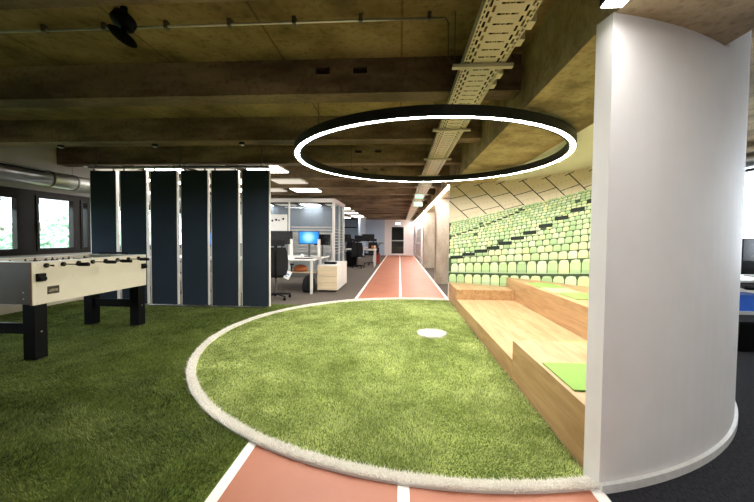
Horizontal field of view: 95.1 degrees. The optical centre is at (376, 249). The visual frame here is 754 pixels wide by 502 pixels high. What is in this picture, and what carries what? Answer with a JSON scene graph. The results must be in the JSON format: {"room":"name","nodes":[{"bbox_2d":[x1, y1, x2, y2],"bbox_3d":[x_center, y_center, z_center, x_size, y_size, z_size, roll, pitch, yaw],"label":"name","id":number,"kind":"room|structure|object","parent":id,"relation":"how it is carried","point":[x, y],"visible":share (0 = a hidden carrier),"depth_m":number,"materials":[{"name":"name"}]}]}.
{"room":"common room","nodes":[
{"label":"common room","id":0,"kind":"room"},
{"bbox_2d":[0,146,241,307],"bbox_3d":[-5.381,-0.573,11.162,0.280,2.722,25.600,1,2,4],"label":"wall","id":1,"kind":"structure","parent":0,"point":[36,157],"depth_m":5.74,"materials":[{"name":"white paint"}]},
{"bbox_2d":[0,193,20,251],"bbox_3d":[-5.696,-0.381,4.732,0.130,0.880,1.340,1,2,4],"label":"window","id":2,"kind":"structure","parent":1,"relation":"in","point":[15,204],"depth_m":5.35,"materials":[{"name":"brown metal"}]},
{"bbox_2d":[0,197,10,208],"bbox_3d":[-5.745,-0.694,4.725,0.025,0.165,1.260,1,2,4],"label":"blind","id":3,"kind":"object","parent":2,"relation":"attached to","point":[6,199],"depth_m":5.28,"materials":[{"name":"white fabric"}]},
{"bbox_2d":[35,195,75,250],"bbox_3d":[-5.596,-0.442,5.987,0.165,0.920,0.680,1,2,4],"label":"window","id":4,"kind":"structure","parent":1,"relation":"in","point":[72,216],"depth_m":6.07,"materials":[{"name":"brown metal"}]},
{"bbox_2d":[39,198,67,206],"bbox_3d":[-5.662,-0.811,5.979,0.025,0.093,0.600,1,2,4],"label":"blind","id":5,"kind":"object","parent":4,"relation":"attached to","point":[57,203],"depth_m":6.02,"materials":[{"name":"white fabric"}]},
{"bbox_2d":[80,200,89,248],"bbox_3d":[-5.578,-0.460,6.526,0.130,0.920,0.180,1,2,4],"label":"window","id":6,"kind":"structure","parent":1,"relation":"in","point":[84,205],"depth_m":6.56,"materials":[{"name":"brown metal"}]},
{"bbox_2d":[0,186,210,255],"bbox_3d":[-5.647,-0.435,5.619,0.112,1.050,13.500,1,2,4],"label":"trim","id":7,"kind":"structure","parent":1,"relation":"attached to","point":[26,197],"depth_m":5.58,"materials":[{"name":"brown metal"}]},
{"bbox_2d":[0,272,211,314],"bbox_3d":[-5.218,0.732,11.194,0.070,0.110,25.600,1,2,4],"label":"baseboard","id":8,"kind":"structure","parent":1,"relation":"attached to","point":[15,308],"depth_m":5.36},
{"bbox_2d":[271,204,341,260],"bbox_3d":[-3.225,-0.632,13.476,3.800,2.720,0.100,1,2,4],"label":"wall","id":9,"kind":"structure","parent":0,"point":[300,215],"depth_m":13.36,"materials":[{"name":"grey paint"}]},
{"bbox_2d":[344,217,384,257],"bbox_3d":[-2.078,-0.906,21.965,4.980,2.722,3.600,1,2,4],"label":"wall","id":10,"kind":"structure","parent":0,"point":[376,227],"depth_m":23.53,"materials":[{"name":"white paint"}]},
{"bbox_2d":[351,217,414,218],"bbox_3d":[-1.051,-2.119,22.138,6.980,0.290,0.200,1,2,4],"label":"ceiling beam","id":11,"kind":"structure","parent":10,"relation":"attached to","point":[351,217],"depth_m":21.95,"materials":[{"name":"concrete"}]},
{"bbox_2d":[0,0,753,175],"bbox_3d":[1.675,-1.944,11.858,14.240,0.100,28.000,1,2,4],"label":"ceiling","id":12,"kind":"structure","parent":0,"point":[407,38],"depth_m":2.65,"materials":[{"name":"concrete"}]},
{"bbox_2d":[83,166,142,172],"bbox_3d":[-4.819,-1.613,6.358,0.680,0.310,0.620,1,2,4],"label":"light","id":13,"kind":"object","parent":12,"relation":"hanging from","point":[119,170],"visible":0.18,"depth_m":6.38,"materials":[{"name":"white metal"}]},
{"bbox_2d":[0,162,241,213],"bbox_3d":[-5.386,-1.372,5.371,0.277,0.737,13.900,1,2,4],"label":"ventilation duct","id":14,"kind":"object","parent":12,"relation":"hanging from","point":[8,172],"visible":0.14,"depth_m":5.49,"materials":[{"name":"silver metal"}]},
{"bbox_2d":[0,163,45,171],"bbox_3d":[-5.432,-1.143,3.000,0.055,0.015,4.950,1,2,4],"label":"pipe","id":15,"kind":"object","parent":14,"relation":"attached to","point":[5,165],"depth_m":5.11,"materials":[{"name":"silver metal"}]},
{"bbox_2d":[107,5,137,47],"bbox_3d":[-1.688,-1.487,2.287,0.169,0.233,0.172,1,2,4],"label":"spotlight","id":16,"kind":"object","parent":12,"relation":"hanging from","point":[124,23],"visible":1,"depth_m":2.26,"materials":[{"name":"black metal"}]},
{"bbox_2d":[0,0,258,9],"bbox_3d":[-2.382,-1.448,1.793,6.980,0.290,0.200,1,2,4],"label":"beam","id":17,"kind":"structure","parent":12,"relation":"attached to","point":[4,4],"depth_m":1.81,"materials":[{"name":"concrete"}]},
{"bbox_2d":[134,165,187,172],"bbox_3d":[-3.882,-1.603,6.297,0.680,0.310,0.620,1,2,4],"label":"light","id":18,"kind":"object","parent":12,"relation":"hanging from","point":[134,165],"visible":0.11,"depth_m":6.25,"materials":[{"name":"white metal"}]},
{"bbox_2d":[145,169,181,172],"bbox_3d":[-3.883,-1.451,6.303,0.660,0.005,0.600,1,2,4],"label":"diffuser","id":19,"kind":"object","parent":18,"relation":"attached to","point":[145,169],"depth_m":6.27,"materials":[{"name":"white"}]},
{"bbox_2d":[87,145,270,168],"bbox_3d":[-3.344,-1.549,5.793,3.140,0.373,0.100,1,2,4],"label":"rail","id":20,"kind":"object","parent":12,"relation":"hanging from","point":[262,165],"visible":1,"depth_m":5.78,"materials":[{"name":"grey metal"}]},
{"bbox_2d":[186,165,240,172],"bbox_3d":[-2.944,-1.592,6.236,0.680,0.310,0.620,1,2,4],"label":"light","id":21,"kind":"object","parent":12,"relation":"hanging from","point":[186,165],"visible":0.12,"depth_m":6.20,"materials":[{"name":"white metal"}]},
{"bbox_2d":[196,169,231,172],"bbox_3d":[-2.945,-1.440,6.242,0.660,0.005,0.600,1,2,4],"label":"diffuser","id":22,"kind":"object","parent":21,"relation":"attached to","point":[196,169],"depth_m":6.21,"materials":[{"name":"grey"}]},
{"bbox_2d":[0,11,452,64],"bbox_3d":[-2.576,-1.447,2.520,6.300,0.344,0.062,1,2,4],"label":"conduit","id":23,"kind":"object","parent":12,"relation":"attached to","point":[45,29],"visible":0.87,"depth_m":2.39,"materials":[{"name":"silver metal"}]},
{"bbox_2d":[0,116,481,146],"bbox_3d":[-2.205,-1.537,4.505,6.980,0.290,0.200,1,2,4],"label":"beam","id":24,"kind":"structure","parent":12,"relation":"attached to","point":[221,130],"depth_m":4.42,"materials":[{"name":"concrete"}]},
{"bbox_2d":[56,144,461,166],"bbox_3d":[-2.116,-1.582,5.862,6.980,0.290,0.200,1,2,4],"label":"beam","id":25,"kind":"structure","parent":12,"relation":"attached to","point":[329,155],"depth_m":5.77,"materials":[{"name":"concrete"}]},
{"bbox_2d":[0,54,521,107],"bbox_3d":[-2.294,-1.492,3.149,6.980,0.290,0.200,1,2,4],"label":"beam","id":26,"kind":"structure","parent":12,"relation":"attached to","point":[429,78],"depth_m":3.00,"materials":[{"name":"concrete"}]},
{"bbox_2d":[239,165,288,172],"bbox_3d":[-2.006,-1.582,6.175,0.680,0.310,0.620,1,2,4],"label":"light","id":27,"kind":"object","parent":12,"relation":"hanging from","point":[274,168],"visible":0.36,"depth_m":6.16,"materials":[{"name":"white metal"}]},
{"bbox_2d":[271,179,307,183],"bbox_3d":[-1.917,-1.626,7.532,0.680,0.310,0.620,1,2,4],"label":"light","id":28,"kind":"object","parent":12,"relation":"hanging from","point":[279,181],"visible":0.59,"depth_m":7.48,"materials":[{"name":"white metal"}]},
{"bbox_2d":[139,165,448,178],"bbox_3d":[-2.027,-1.627,7.218,6.980,0.290,0.200,1,2,4],"label":"beam","id":29,"kind":"structure","parent":12,"relation":"attached to","point":[295,172],"depth_m":7.02,"materials":[{"name":"concrete"}]},
{"bbox_2d":[289,188,321,191],"bbox_3d":[-1.828,-1.671,8.888,0.680,0.310,0.620,1,2,4],"label":"light","id":30,"kind":"object","parent":12,"relation":"hanging from","point":[294,189],"visible":0.68,"depth_m":8.80,"materials":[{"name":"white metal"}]},
{"bbox_2d":[291,189,320,191],"bbox_3d":[-1.829,-1.519,8.893,0.660,0.005,0.600,1,2,4],"label":"diffuser","id":31,"kind":"object","parent":30,"relation":"attached to","point":[297,190],"depth_m":8.91,"materials":[{"name":"white plastic"}]},
{"bbox_2d":[179,179,440,187],"bbox_3d":[-1.939,-1.672,8.574,6.980,0.290,0.200,1,2,4],"label":"beam","id":32,"kind":"structure","parent":12,"relation":"attached to","point":[312,183],"depth_m":8.40,"materials":[{"name":"concrete"}]},
{"bbox_2d":[210,188,434,194],"bbox_3d":[-1.850,-1.716,9.931,6.980,0.290,0.200,1,2,4],"label":"beam","id":33,"kind":"structure","parent":12,"relation":"attached to","point":[325,191],"depth_m":9.75,"materials":[{"name":"concrete"}]},
{"bbox_2d":[240,200,426,203],"bbox_3d":[-1.673,-1.806,12.643,6.980,0.290,0.200,1,2,4],"label":"beam","id":34,"kind":"structure","parent":12,"relation":"attached to","point":[341,201],"depth_m":12.46,"materials":[{"name":"concrete"}]},
{"bbox_2d":[240,195,430,199],"bbox_3d":[-1.761,-1.761,11.287,6.980,0.290,0.200,1,2,4],"label":"beam","id":35,"kind":"structure","parent":12,"relation":"attached to","point":[337,197],"depth_m":11.11,"materials":[{"name":"concrete"}]},
{"bbox_2d":[345,214,417,215],"bbox_3d":[-1.229,-2.030,19.425,6.980,0.290,0.200,1,2,4],"label":"ceiling beam","id":36,"kind":"structure","parent":12,"relation":"attached to","point":[345,214],"depth_m":19.23,"materials":[{"name":"concrete"}]},
{"bbox_2d":[345,212,418,214],"bbox_3d":[-1.317,-1.985,18.069,6.980,0.290,0.200,1,2,4],"label":"ceiling beam","id":37,"kind":"structure","parent":12,"relation":"attached to","point":[358,212],"depth_m":17.89,"materials":[{"name":"concrete"}]},
{"bbox_2d":[345,210,420,212],"bbox_3d":[-1.406,-1.940,16.713,6.980,0.290,0.200,1,2,4],"label":"ceiling beam","id":38,"kind":"structure","parent":12,"relation":"attached to","point":[388,211],"depth_m":16.52,"materials":[{"name":"concrete"}]},
{"bbox_2d":[345,207,421,209],"bbox_3d":[-1.495,-1.896,15.356,6.980,0.290,0.200,1,2,4],"label":"beam","id":39,"kind":"structure","parent":12,"relation":"attached to","point":[352,208],"depth_m":15.16,"materials":[{"name":"concrete"}]},
{"bbox_2d":[345,204,424,207],"bbox_3d":[-1.584,-1.851,14.000,6.980,0.290,0.200,1,2,4],"label":"beam","id":40,"kind":"structure","parent":12,"relation":"attached to","point":[347,205],"depth_m":13.81,"materials":[{"name":"concrete"}]},
{"bbox_2d":[294,103,576,181],"bbox_3d":[0.607,-1.349,4.128,3.108,0.590,3.108,1,2,4],"label":"pendant","id":41,"kind":"object","parent":12,"relation":"hanging from","point":[557,126],"visible":1,"depth_m":2.89,"materials":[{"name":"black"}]},
{"bbox_2d":[406,0,542,220],"bbox_3d":[1.263,-1.677,10.841,0.395,0.374,24.900,1,2,4],"label":"cable tray","id":42,"kind":"object","parent":12,"relation":"hanging from","point":[477,82],"visible":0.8,"depth_m":2.27,"materials":[{"name":"grey metal"}]},
{"bbox_2d":[745,151,753,168],"bbox_3d":[6.091,-1.483,5.569,0.257,0.318,12.000,1,2,4],"label":"ventilation duct","id":43,"kind":"object","parent":12,"relation":"hanging from","point":[750,155],"visible":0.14,"depth_m":5.53,"materials":[{"name":"silver metal"}]},
{"bbox_2d":[0,255,753,501],"bbox_3d":[1.650,0.839,11.952,14.240,0.050,28.000,1,2,4],"label":"floor","id":44,"kind":"structure","parent":0,"point":[430,443],"depth_m":2.41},
{"bbox_2d":[0,252,149,360],"bbox_3d":[-3.523,0.546,3.927,1.406,0.980,1.442,1,2,4],"label":"table","id":45,"kind":"object","parent":44,"relation":"on","point":[33,283],"visible":1,"depth_m":3.53,"materials":[{"name":"beige laminate"}]},
{"bbox_2d":[36,273,46,281],"bbox_3d":[-3.157,0.265,3.246,0.045,0.075,0.075,1,2,4],"label":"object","id":46,"kind":"object","parent":45,"relation":"on","point":[40,277],"depth_m":3.23,"materials":[{"name":"black plastic"}]},
{"bbox_2d":[0,300,300,501],"bbox_3d":[-3.138,1.035,3.813,5.019,0.022,4.781,1,2,4],"label":"grass","id":47,"kind":"structure","parent":44,"relation":"on","point":[56,427],"depth_m":2.37,"materials":[{"name":"green plant"}]},
{"bbox_2d":[145,304,264,307],"bbox_3d":[-3.406,0.963,5.890,3.060,0.018,0.080,1,2,4],"label":"rail","id":48,"kind":"object","parent":44,"relation":"on","point":[145,304],"visible":0.55,"depth_m":5.84,"materials":[{"name":"grey metal"}]},
{"bbox_2d":[89,169,120,298],"bbox_3d":[-4.685,-0.220,5.943,0.474,2.319,0.066,1,2,4],"label":"acoustic panel","id":49,"kind":"object","parent":48,"relation":"on","point":[104,185],"visible":0.57,"depth_m":5.90,"materials":[{"name":"blue fabric"}]},
{"bbox_2d":[120,168,149,303],"bbox_3d":[-4.145,-0.214,5.908,0.474,2.319,0.066,1,2,4],"label":"acoustic panel","id":50,"kind":"object","parent":48,"relation":"on","point":[134,185],"visible":0.75,"depth_m":5.87,"materials":[{"name":"fabric"}]},
{"bbox_2d":[150,168,179,304],"bbox_3d":[-3.607,-0.208,5.873,0.474,2.319,0.066,1,2,4],"label":"acoustic panel","id":51,"kind":"object","parent":48,"relation":"on","point":[164,185],"visible":1,"depth_m":5.84,"materials":[{"name":"fabric"}]},
{"bbox_2d":[180,168,210,305],"bbox_3d":[-3.071,-0.202,5.838,0.474,2.319,0.066,1,2,4],"label":"acoustic panel","id":52,"kind":"object","parent":48,"relation":"on","point":[195,184],"visible":1,"depth_m":5.81,"materials":[{"name":"fabric"}]},
{"bbox_2d":[211,168,240,305],"bbox_3d":[-2.545,-0.196,5.804,0.474,2.319,0.066,1,2,4],"label":"acoustic panel","id":53,"kind":"object","parent":48,"relation":"on","point":[225,184],"visible":1,"depth_m":5.77,"materials":[{"name":"fabric"}]},
{"bbox_2d":[241,168,270,306],"bbox_3d":[-2.020,-0.190,5.770,0.474,2.319,0.066,1,2,4],"label":"acoustic panel","id":54,"kind":"object","parent":48,"relation":"on","point":[256,184],"visible":1,"depth_m":5.74,"materials":[{"name":"fabric"}]},
{"bbox_2d":[210,198,344,269],"bbox_3d":[-3.180,-0.368,11.125,4.000,2.330,1.800,1,2,4],"label":"glass wall","id":55,"kind":"structure","parent":44,"relation":"on","point":[333,201],"depth_m":10.17,"materials":[{"name":"metal"}]},
{"bbox_2d":[240,214,286,242],"bbox_3d":[-3.645,-0.608,10.258,1.980,0.860,0.033,1,2,4],"label":"board","id":56,"kind":"object","parent":55,"relation":"attached to","point":[278,221],"visible":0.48,"depth_m":10.19,"materials":[{"name":"white metal"}]},
{"bbox_2d":[240,257,321,293],"bbox_3d":[-2.139,0.566,7.729,1.640,0.730,0.800,1,2,4],"label":"office desk","id":57,"kind":"object","parent":44,"relation":"on","point":[291,259],"visible":0.45,"depth_m":7.33,"materials":[{"name":"metal"}]},
{"bbox_2d":[288,270,316,272],"bbox_3d":[-2.092,0.506,7.824,1.520,0.025,0.300,1,2,4],"label":"shelf board","id":58,"kind":"object","parent":57,"relation":"attached to","point":[288,270],"visible":0.14,"depth_m":7.71,"materials":[{"name":"brown wood"}]},
{"bbox_2d":[293,265,307,271],"bbox_3d":[-1.724,0.424,7.767,0.340,0.150,0.340,1,2,4],"label":"bag","id":59,"kind":"object","parent":58,"relation":"on","point":[298,268],"visible":1,"depth_m":7.65,"materials":[{"name":"fabric"}]},
{"bbox_2d":[271,240,293,300],"bbox_3d":[-1.954,0.389,6.649,0.670,1.139,0.640,0,2,-16],"label":"office chair","id":60,"kind":"object","parent":44,"relation":"on","point":[279,256],"visible":0.66,"depth_m":6.40,"materials":[{"name":"black fabric"}]},
{"bbox_2d":[271,233,331,270],"bbox_3d":[-2.784,0.100,11.907,2.500,1.350,0.420,1,2,4],"label":"cabinet","id":61,"kind":"object","parent":44,"relation":"on","point":[307,264],"visible":0.14,"depth_m":11.68,"materials":[{"name":"metal"}]},
{"bbox_2d":[288,255,328,263],"bbox_3d":[-2.085,0.539,8.557,1.640,0.730,0.800,1,2,4],"label":"office desk","id":62,"kind":"object","parent":44,"relation":"on","point":[326,257],"visible":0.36,"depth_m":8.54,"materials":[{"name":"laminate"}]},
{"bbox_2d":[271,231,292,247],"bbox_3d":[-2.295,-0.130,8.298,0.540,0.620,0.180,1,2,4],"label":"monitor","id":63,"kind":"object","parent":62,"relation":"on","point":[275,235],"visible":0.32,"depth_m":8.26,"materials":[{"name":"black plastic"}]},
{"bbox_2d":[299,231,318,256],"bbox_3d":[-1.641,-0.125,8.335,0.500,0.620,0.180,1,2,4],"label":"monitor","id":64,"kind":"object","parent":62,"relation":"on","point":[305,237],"visible":0.83,"depth_m":8.30,"materials":[{"name":"blue"}]},
{"bbox_2d":[314,234,330,255],"bbox_3d":[-1.371,-0.098,8.639,0.420,0.550,0.180,1,2,4],"label":"monitor","id":65,"kind":"object","parent":62,"relation":"on","point":[325,239],"visible":0.7,"depth_m":8.60,"materials":[{"name":"black plastic"}]},
{"bbox_2d":[302,275,315,291],"bbox_3d":[-1.499,0.754,7.593,0.295,0.380,0.295,2,2,39],"label":"backpack","id":66,"kind":"object","parent":44,"relation":"on","point":[306,281],"visible":0.88,"depth_m":7.48,"materials":[{"name":"black fabric"}]},
{"bbox_2d":[317,263,341,291],"bbox_3d":[-1.074,0.643,7.910,0.445,0.587,0.684,1,2,4],"label":"base cabinet","id":67,"kind":"object","parent":44,"relation":"on","point":[329,276],"visible":0.99,"depth_m":7.58,"materials":[{"name":"beige wood"}]},
{"bbox_2d":[330,261,346,285],"bbox_3d":[-1.028,0.615,8.613,0.445,0.597,0.694,1,2,4],"label":"base cabinet","id":68,"kind":"object","parent":44,"relation":"on","point":[344,263],"visible":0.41,"depth_m":8.57,"materials":[{"name":"white wood"}]},
{"bbox_2d":[346,252,356,266],"bbox_3d":[-1.039,0.419,14.521,0.450,0.592,0.600,1,2,4],"label":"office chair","id":69,"kind":"object","parent":44,"relation":"on","point":[350,260],"visible":0.52,"depth_m":14.22,"materials":[{"name":"black fabric"}]},
{"bbox_2d":[349,239,365,267],"bbox_3d":[-0.777,0.165,13.633,0.670,1.139,0.640,0,2,-2],"label":"office chair","id":70,"kind":"object","parent":44,"relation":"on","point":[356,250],"visible":1,"depth_m":13.35,"materials":[{"name":"black fabric"}]},
{"bbox_2d":[344,248,375,266],"bbox_3d":[-0.927,0.351,14.461,1.780,0.730,0.800,1,2,4],"label":"office desk","id":71,"kind":"object","parent":44,"relation":"on","point":[374,250],"visible":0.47,"depth_m":14.06,"materials":[{"name":"metal"}]},
{"bbox_2d":[362,234,373,248],"bbox_3d":[-0.370,-0.323,14.582,0.520,0.620,0.180,1,2,4],"label":"monitor","id":72,"kind":"object","parent":71,"relation":"on","point":[365,237],"visible":1,"depth_m":14.55,"materials":[{"name":"black plastic"}]},
{"bbox_2d":[364,239,378,264],"bbox_3d":[-0.261,0.116,15.221,0.670,1.139,0.640,1,2,18],"label":"office chair","id":73,"kind":"object","parent":44,"relation":"on","point":[373,243],"visible":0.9,"depth_m":15.40,"materials":[{"name":"black fabric"}]},
{"bbox_2d":[196,299,582,481],"bbox_3d":[-0.320,1.048,4.260,3.149,0.018,5.062,1,2,4],"label":"grass","id":74,"kind":"structure","parent":44,"relation":"on","point":[362,332],"depth_m":2.69,"materials":[{"name":"green plant"}]},
{"bbox_2d":[184,297,597,493],"bbox_3d":[-0.374,1.043,4.258,3.245,0.042,5.261,1,2,4],"label":"circular border","id":75,"kind":"object","parent":44,"relation":"on","point":[369,472],"visible":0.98,"depth_m":1.75,"materials":[{"name":"paint"}]},
{"bbox_2d":[355,255,449,300],"bbox_3d":[1.024,0.712,14.963,1.849,0.012,17.067,1,2,4],"label":"track","id":76,"kind":"object","parent":44,"relation":"on","point":[401,276],"visible":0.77,"depth_m":9.31,"materials":[{"name":"rubber"}]},
{"bbox_2d":[205,441,610,501],"bbox_3d":[0.059,1.199,0.221,1.849,0.012,3.569,1,2,4],"label":"track","id":77,"kind":"object","parent":44,"relation":"on","point":[258,474],"visible":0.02,"depth_m":1.64,"materials":[{"name":"rubber"}]},
{"bbox_2d":[416,220,420,261],"bbox_3d":[2.373,-0.434,18.034,0.415,2.100,4.790,1,2,4],"label":"niche shelf","id":78,"kind":"object","parent":44,"relation":"on","point":[418,230],"visible":0.32,"depth_m":18.13,"materials":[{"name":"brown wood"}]},
{"bbox_2d":[423,212,434,267],"bbox_3d":[2.122,-0.369,14.112,0.445,2.252,0.450,1,2,4],"label":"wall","id":79,"kind":"structure","parent":44,"relation":"on","point":[428,217],"depth_m":13.89,"materials":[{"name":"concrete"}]},
{"bbox_2d":[417,327,445,338],"bbox_3d":[0.663,1.042,4.273,0.418,0.047,0.389,-1,2,-34],"label":"spot marking","id":80,"kind":"object","parent":44,"relation":"on","point":[429,333],"visible":0.98,"depth_m":4.24,"materials":[{"name":"white paint"}]},
{"bbox_2d":[434,199,448,283],"bbox_3d":[1.799,-0.211,9.326,0.425,2.252,0.450,1,2,4],"label":"column","id":81,"kind":"structure","parent":44,"relation":"on","point":[441,205],"depth_m":9.11,"materials":[{"name":"wood"}]},
{"bbox_2d":[448,282,513,307],"bbox_3d":[1.855,0.844,6.289,0.955,0.345,0.961,1,2,4],"label":"block","id":82,"kind":"object","parent":44,"relation":"on","point":[460,291],"visible":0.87,"depth_m":5.83,"materials":[{"name":"brown wood"}]},
{"bbox_2d":[456,299,586,379],"bbox_3d":[1.728,0.992,4.367,0.955,0.175,2.890,1,2,4],"label":"step","id":83,"kind":"structure","parent":44,"relation":"on","point":[497,323],"depth_m":4.12,"materials":[{"name":"brown wood"}]},
{"bbox_2d":[506,277,588,339],"bbox_3d":[2.684,0.837,4.176,0.965,0.515,4.069,1,2,4],"label":"tier","id":84,"kind":"object","parent":44,"relation":"on","point":[571,314],"visible":0.23,"depth_m":4.41,"materials":[{"name":"brown wood"}]},
{"bbox_2d":[528,283,564,287],"bbox_3d":[2.508,0.540,5.133,0.350,0.010,0.470,1,2,4],"label":"seat pad","id":85,"kind":"object","parent":84,"relation":"on","point":[540,285],"visible":0.9,"depth_m":5.09,"materials":[{"name":"fabric"}]},
{"bbox_2d":[541,288,580,292],"bbox_3d":[2.471,0.556,4.644,0.360,0.010,0.430,1,2,4],"label":"seat pad","id":86,"kind":"object","parent":84,"relation":"on","point":[553,290],"visible":0.84,"depth_m":4.60,"materials":[{"name":"fabric"}]},
{"bbox_2d":[560,293,588,299],"bbox_3d":[2.490,0.572,4.173,0.360,0.010,0.410,1,2,4],"label":"seat pad","id":87,"kind":"object","parent":84,"relation":"on","point":[578,296],"visible":0.71,"depth_m":4.20,"materials":[{"name":"fabric"}]},
{"bbox_2d":[512,340,586,468],"bbox_3d":[1.596,0.975,2.325,0.955,0.345,1.188,1,2,4],"label":"wooden bench","id":88,"kind":"object","parent":44,"relation":"on","point":[563,408],"visible":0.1,"depth_m":2.33,"materials":[{"name":"brown wood"}]},
{"bbox_2d":[542,362,585,391],"bbox_3d":[1.344,0.799,2.164,0.420,0.010,0.440,1,2,4],"label":"seat pad","id":89,"kind":"object","parent":88,"relation":"on","point":[573,375],"visible":0.49,"depth_m":2.20,"materials":[{"name":"fabric"}]},
{"bbox_2d":[737,315,753,351],"bbox_3d":[4.563,0.957,3.909,1.200,0.332,0.390,1,2,4],"label":"base cabinet","id":90,"kind":"object","parent":44,"relation":"on","point":[746,322],"visible":0.44,"depth_m":3.76,"materials":[{"name":"black metal"}]},
{"bbox_2d":[739,311,753,314],"bbox_3d":[4.641,0.939,4.490,0.600,0.330,0.400,1,2,4],"label":"stand","id":91,"kind":"object","parent":44,"relation":"on","point":[740,312],"visible":0.02,"depth_m":4.29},
{"bbox_2d":[739,292,753,310],"bbox_3d":[4.643,0.672,4.481,0.500,0.200,0.300,1,2,4],"label":"bag","id":92,"kind":"object","parent":91,"relation":"on","point":[746,303],"visible":0.32,"depth_m":4.33,"materials":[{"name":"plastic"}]},
{"bbox_2d":[740,262,753,289],"bbox_3d":[6.119,0.501,5.490,0.670,1.139,0.640,2,2,35],"label":"office chair","id":93,"kind":"object","parent":44,"relation":"on","point":[747,268],"visible":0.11,"depth_m":5.72,"materials":[{"name":"black fabric"}]},
{"bbox_2d":[740,274,753,282],"bbox_3d":[4.999,0.738,4.560,1.600,0.730,0.800,1,2,4],"label":"office desk","id":94,"kind":"object","parent":44,"relation":"on","point":[744,279],"visible":0.02,"depth_m":4.30,"materials":[{"name":"metal"}]},
{"bbox_2d":[741,238,753,276],"bbox_3d":[5.172,0.111,4.659,0.500,0.520,0.180,1,2,4],"label":"monitor","id":95,"kind":"object","parent":94,"relation":"on","point":[747,243],"visible":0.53,"depth_m":4.64,"materials":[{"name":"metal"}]},
{"bbox_2d":[384,220,413,255],"bbox_3d":[2.027,-0.919,23.450,3.020,2.722,0.100,1,2,4],"label":"wall","id":96,"kind":"structure","parent":0,"point":[409,225],"depth_m":23.42,"materials":[{"name":"white paint"}]},
{"bbox_2d":[390,226,404,255],"bbox_3d":[1.402,-0.586,23.457,0.980,2.020,0.110,1,2,4],"label":"door","id":97,"kind":"structure","parent":96,"relation":"in","point":[391,240],"depth_m":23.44,"materials":[{"name":"black glass"}]},
{"bbox_2d":[414,220,417,257],"bbox_3d":[2.466,-0.629,21.927,0.140,2.252,2.900,1,2,4],"label":"wall","id":98,"kind":"structure","parent":0,"point":[415,222],"depth_m":20.77,"materials":[{"name":"white paint"}]},
{"bbox_2d":[420,215,422,264],"bbox_3d":[2.249,-0.416,15.556,0.540,2.252,0.150,1,2,4],"label":"trim","id":99,"kind":"structure","parent":0,"point":[421,256],"depth_m":15.50,"materials":[{"name":"white paint"}]},
{"bbox_2d":[497,123,593,180],"bbox_3d":[2.602,-1.187,4.124,1.190,0.038,4.360,1,2,4],"label":"ceiling","id":100,"kind":"structure","parent":0,"point":[582,157],"depth_m":4.56,"materials":[{"name":"beige paint"}]},
{"bbox_2d":[448,12,751,489],"bbox_3d":[2.257,-0.269,4.174,2.066,2.722,5.279,1,2,4],"label":"wall","id":101,"kind":"structure","parent":0,"point":[671,100],"depth_m":1.70,"materials":[{"name":"white paint"}]},
{"bbox_2d":[414,184,449,221],"bbox_3d":[1.951,-1.527,15.033,0.048,0.063,16.460,1,2,4],"label":"light","id":102,"kind":"object","parent":101,"relation":"attached to","point":[447,186],"visible":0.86,"depth_m":9.30,"materials":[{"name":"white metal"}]},
{"bbox_2d":[448,167,591,286],"bbox_3d":[2.215,-0.197,4.183,1.948,1.952,5.073,1,2,4],"label":"mural","id":103,"kind":"object","parent":101,"relation":"attached to","point":[532,228],"visible":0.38,"depth_m":6.01},
{"bbox_2d":[414,0,753,220],"bbox_3d":[2.063,-1.615,10.641,0.740,0.470,25.600,1,2,4],"label":"beam","id":104,"kind":"structure","parent":101,"relation":"attached to","point":[558,64],"depth_m":2.32,"materials":[{"name":"concrete"}]},
{"bbox_2d":[599,0,627,7],"bbox_3d":[0.921,-1.026,0.006,0.095,0.052,3.000,1,2,4],"label":"light","id":105,"kind":"object","parent":104,"relation":"attached to","point":[603,3],"visible":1,"depth_m":1.48,"materials":[{"name":"white"}]},
{"bbox_2d":[599,401,737,493],"bbox_3d":[2.265,1.067,4.218,2.061,0.046,5.314,1,2,4],"label":"baseboard","id":106,"kind":"structure","parent":101,"relation":"attached to","point":[621,485],"depth_m":1.75,"materials":[{"name":"white paint"}]},
{"label":"outside","id":107,"kind":"structure","parent":0,"visible":0},
{"bbox_3d":[-32.120,1.381,17.187,53.700,0.100,90.000,1,2,4],"label":"ground","id":108,"kind":"structure","parent":107,"visible":0},
{"bbox_2d":[0,226,68,248],"bbox_3d":[-8.386,0.618,8.207,1.758,2.465,1.781,1,2,4],"label":"shrub","id":109,"kind":"object","parent":108,"relation":"on","point":[6,235],"visible":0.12,"depth_m":8.12,"materials":[{"name":"green plant"}]},
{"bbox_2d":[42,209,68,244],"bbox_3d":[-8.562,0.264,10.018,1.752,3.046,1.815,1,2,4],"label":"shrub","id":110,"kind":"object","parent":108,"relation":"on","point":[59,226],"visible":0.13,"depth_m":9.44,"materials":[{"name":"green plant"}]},
{"bbox_2d":[43,209,120,245],"bbox_3d":[-10.427,-0.002,12.493,2.645,3.378,2.668,1,2,4],"label":"shrub","id":111,"kind":"object","parent":108,"relation":"on","point":[47,217],"visible":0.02,"depth_m":11.84,"materials":[{"name":"green plant"}]},
{"bbox_2d":[0,222,180,244],"bbox_3d":[-16.372,0.267,14.115,6.500,2.620,19.000,1,2,4],"label":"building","id":112,"kind":"structure","parent":108,"relation":"on","point":[2,224],"depth_m":12.98,"materials":[{"name":"white"}]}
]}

